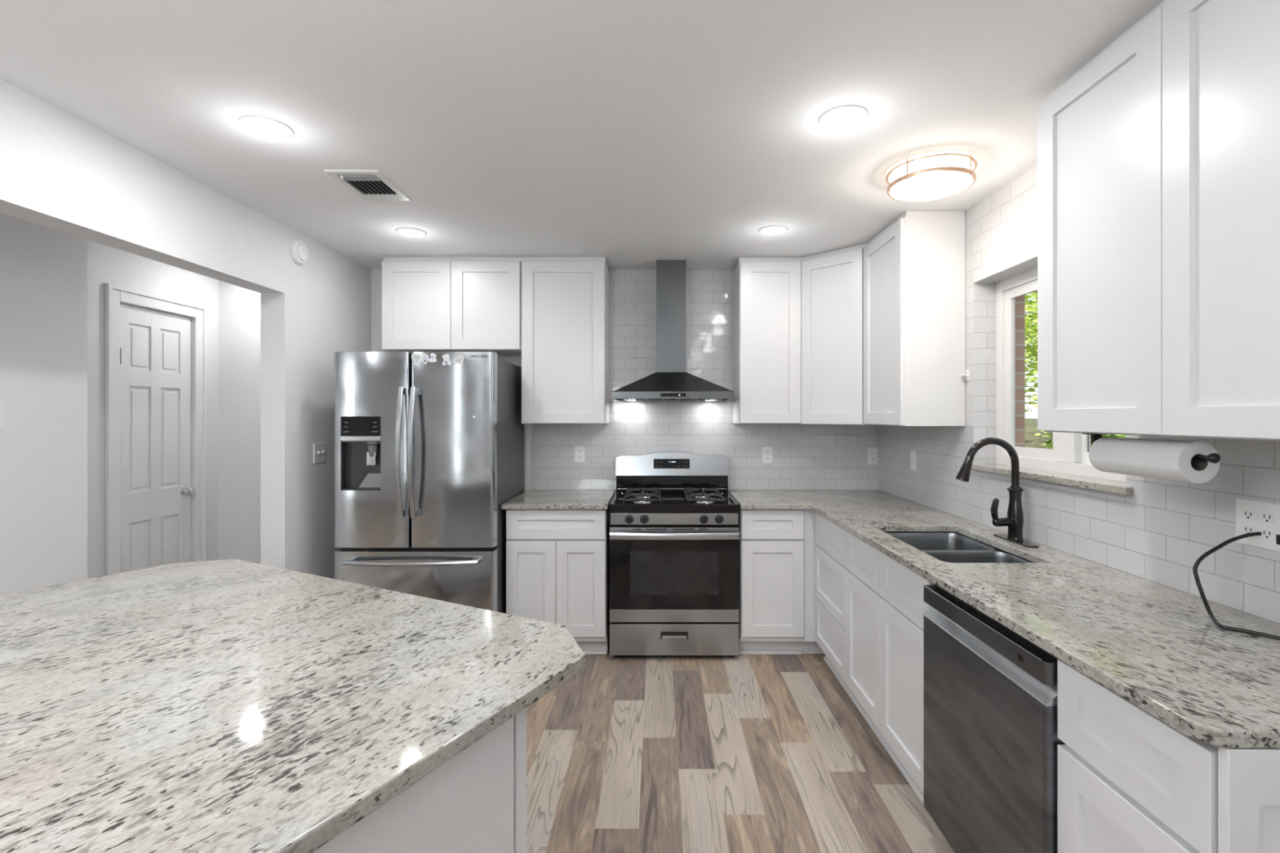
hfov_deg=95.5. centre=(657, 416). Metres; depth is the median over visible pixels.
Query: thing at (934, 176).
flush ceiling light
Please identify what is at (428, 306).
upper cabinet
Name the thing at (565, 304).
upper cabinet
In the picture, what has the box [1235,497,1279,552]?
wall outlet
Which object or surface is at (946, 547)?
double sink
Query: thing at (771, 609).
base cabinet
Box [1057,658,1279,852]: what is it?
base cabinet
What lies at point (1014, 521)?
faucet
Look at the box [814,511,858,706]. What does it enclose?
base cabinet
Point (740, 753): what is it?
floor
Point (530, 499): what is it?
countertop
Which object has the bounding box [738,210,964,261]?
strip
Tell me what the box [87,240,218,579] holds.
wall
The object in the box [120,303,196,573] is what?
door
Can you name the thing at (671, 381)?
range hood
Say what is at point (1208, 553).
power cord
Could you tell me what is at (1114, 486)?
window sill
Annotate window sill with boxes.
[971,463,1133,495]
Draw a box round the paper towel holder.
[1082,433,1220,463]
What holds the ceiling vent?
in the ceiling
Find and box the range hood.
[612,260,733,400]
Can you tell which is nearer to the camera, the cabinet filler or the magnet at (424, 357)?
the magnet at (424, 357)
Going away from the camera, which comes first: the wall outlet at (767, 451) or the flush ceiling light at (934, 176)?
the flush ceiling light at (934, 176)
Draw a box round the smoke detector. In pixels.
[289,239,308,264]
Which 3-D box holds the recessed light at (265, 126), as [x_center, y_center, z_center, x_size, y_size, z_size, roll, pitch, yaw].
[-1.380,-1.016,2.053,0.164,0.011,0.164,0,0,0]
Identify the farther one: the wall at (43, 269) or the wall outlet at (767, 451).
the wall outlet at (767, 451)
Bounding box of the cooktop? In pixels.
[608,487,739,510]
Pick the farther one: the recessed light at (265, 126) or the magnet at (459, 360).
the magnet at (459, 360)
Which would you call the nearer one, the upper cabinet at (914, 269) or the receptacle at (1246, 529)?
the receptacle at (1246, 529)
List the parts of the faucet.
spout, lever handle, plate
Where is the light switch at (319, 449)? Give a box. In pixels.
[313,442,325,463]
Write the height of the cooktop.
0.074 m
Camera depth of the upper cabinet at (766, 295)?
3.71 m
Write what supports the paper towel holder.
attached to the upper cabinet at (1158, 161)
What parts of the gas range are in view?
knob, knob, display panel, storage drawer, oven door, panel, panel, frame, oven handle, knob, knob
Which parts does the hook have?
knob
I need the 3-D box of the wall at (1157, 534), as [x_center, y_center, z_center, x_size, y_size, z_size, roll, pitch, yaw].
[1.615,0.202,2.165,0.170,2.447,3.730,0,0,0]
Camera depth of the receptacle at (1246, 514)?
1.50 m
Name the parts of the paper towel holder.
rod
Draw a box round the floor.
[526,628,955,852]
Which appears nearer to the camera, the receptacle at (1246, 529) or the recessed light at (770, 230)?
the receptacle at (1246, 529)
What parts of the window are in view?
sash, pane, meeting rail, sash, pane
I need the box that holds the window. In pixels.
[995,266,1125,481]
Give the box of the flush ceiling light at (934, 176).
[885,152,977,201]
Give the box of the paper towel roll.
[1088,436,1219,483]
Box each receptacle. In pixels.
[1241,509,1255,520]
[1241,524,1255,537]
[1260,511,1275,524]
[1260,528,1275,540]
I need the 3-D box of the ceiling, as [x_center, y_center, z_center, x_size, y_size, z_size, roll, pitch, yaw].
[-2.250,-1.072,0.300,8.100,0.100,8.000,0,0,0]
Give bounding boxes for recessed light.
[238,115,293,139]
[395,226,426,237]
[758,225,788,235]
[817,104,868,130]
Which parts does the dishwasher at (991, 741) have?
trim, pocket handle, control panel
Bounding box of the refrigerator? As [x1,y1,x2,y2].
[333,351,524,613]
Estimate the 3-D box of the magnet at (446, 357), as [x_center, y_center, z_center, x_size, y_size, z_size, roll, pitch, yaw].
[-1.170,-0.314,3.228,0.051,0.064,0.002,0,0,0]
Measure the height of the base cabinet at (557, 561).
0.883 m
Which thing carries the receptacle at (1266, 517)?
attached to the wall outlet at (1251, 516)
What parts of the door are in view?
knob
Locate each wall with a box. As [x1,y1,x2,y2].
[0,78,371,578]
[0,212,87,595]
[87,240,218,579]
[218,268,878,564]
[878,162,1279,624]
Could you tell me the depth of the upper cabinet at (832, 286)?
3.55 m
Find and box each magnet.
[411,353,422,364]
[421,354,428,364]
[428,352,436,362]
[442,354,451,365]
[453,355,463,364]
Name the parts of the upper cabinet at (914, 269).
door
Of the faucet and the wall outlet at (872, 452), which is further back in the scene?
the wall outlet at (872, 452)
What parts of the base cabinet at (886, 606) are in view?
door, shoe molding, door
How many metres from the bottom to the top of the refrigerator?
1.783 m
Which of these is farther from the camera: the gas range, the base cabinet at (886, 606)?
the gas range
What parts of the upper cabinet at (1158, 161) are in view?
door, filler strip, door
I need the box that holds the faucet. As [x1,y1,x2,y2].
[955,437,1039,547]
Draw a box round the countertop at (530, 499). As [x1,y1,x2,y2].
[502,489,615,509]
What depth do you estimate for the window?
2.62 m
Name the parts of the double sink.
bowl, bowl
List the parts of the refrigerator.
dispenser trim, drip panel, door, dispenser spout, door handle, drawer handle, door handle, freezer drawer, door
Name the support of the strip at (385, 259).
attached to the upper cabinet at (428, 306)
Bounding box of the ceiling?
[0,0,1163,269]
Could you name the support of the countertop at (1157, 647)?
on the base cabinet at (1128, 781)
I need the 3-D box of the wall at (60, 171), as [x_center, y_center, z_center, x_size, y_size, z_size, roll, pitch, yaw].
[-2.055,0.202,1.319,0.130,2.447,5.438,0,0,0]
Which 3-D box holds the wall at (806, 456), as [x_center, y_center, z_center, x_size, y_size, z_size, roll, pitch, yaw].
[-0.700,0.202,4.130,5.000,2.447,0.200,0,0,0]
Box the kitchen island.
[0,559,586,852]
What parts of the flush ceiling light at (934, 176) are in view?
post, post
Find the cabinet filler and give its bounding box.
[801,509,824,653]
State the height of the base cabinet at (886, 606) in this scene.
0.883 m
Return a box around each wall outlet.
[574,445,584,462]
[762,446,773,463]
[866,447,877,464]
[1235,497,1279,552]
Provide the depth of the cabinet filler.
3.42 m
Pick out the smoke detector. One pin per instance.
(299, 251)
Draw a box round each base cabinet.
[506,506,609,654]
[737,507,804,654]
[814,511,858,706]
[845,530,1032,804]
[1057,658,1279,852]
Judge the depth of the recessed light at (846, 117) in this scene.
1.97 m
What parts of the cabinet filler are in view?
panel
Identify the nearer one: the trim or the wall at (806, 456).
the trim
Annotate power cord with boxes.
[1192,532,1279,639]
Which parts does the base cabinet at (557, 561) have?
door, drawer, door, shoe molding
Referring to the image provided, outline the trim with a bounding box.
[104,283,206,576]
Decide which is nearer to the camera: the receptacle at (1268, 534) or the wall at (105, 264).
the receptacle at (1268, 534)
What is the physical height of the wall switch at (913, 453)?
0.118 m
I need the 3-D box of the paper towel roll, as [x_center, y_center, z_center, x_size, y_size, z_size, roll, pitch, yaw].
[1.300,0.111,1.540,0.101,0.101,0.290,0,0,0]
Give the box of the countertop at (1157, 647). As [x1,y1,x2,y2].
[728,489,1279,748]
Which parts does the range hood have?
underside frame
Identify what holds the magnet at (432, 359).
attached to the refrigerator
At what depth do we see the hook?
2.86 m
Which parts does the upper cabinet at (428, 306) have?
door, door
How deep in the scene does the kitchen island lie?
1.03 m
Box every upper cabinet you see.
[382,261,521,355]
[521,261,608,423]
[733,261,800,423]
[794,247,875,425]
[863,216,964,426]
[1037,0,1279,440]
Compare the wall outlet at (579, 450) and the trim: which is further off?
the wall outlet at (579, 450)
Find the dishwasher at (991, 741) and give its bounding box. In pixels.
[923,584,1065,852]
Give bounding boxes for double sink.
[885,532,1034,563]
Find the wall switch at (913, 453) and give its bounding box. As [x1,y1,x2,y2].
[910,450,916,471]
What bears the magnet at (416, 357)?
attached to the refrigerator
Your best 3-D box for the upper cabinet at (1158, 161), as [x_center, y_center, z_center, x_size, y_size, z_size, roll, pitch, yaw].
[1.368,-0.486,1.393,0.320,1.071,0.917,0,0,0]
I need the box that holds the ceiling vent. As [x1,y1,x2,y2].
[323,169,412,200]
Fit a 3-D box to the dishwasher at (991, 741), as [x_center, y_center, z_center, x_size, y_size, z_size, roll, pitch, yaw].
[1.199,0.989,1.659,0.602,0.872,0.623,0,0,0]
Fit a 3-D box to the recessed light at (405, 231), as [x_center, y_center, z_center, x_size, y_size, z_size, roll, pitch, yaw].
[-1.365,-1.016,3.222,0.164,0.011,0.164,0,0,0]
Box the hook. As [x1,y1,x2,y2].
[960,368,968,380]
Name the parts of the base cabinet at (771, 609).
shoe molding, drawer, door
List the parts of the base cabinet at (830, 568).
drawer, drawer, drawer, shoe molding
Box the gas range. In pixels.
[608,451,739,657]
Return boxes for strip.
[383,257,605,261]
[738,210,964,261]

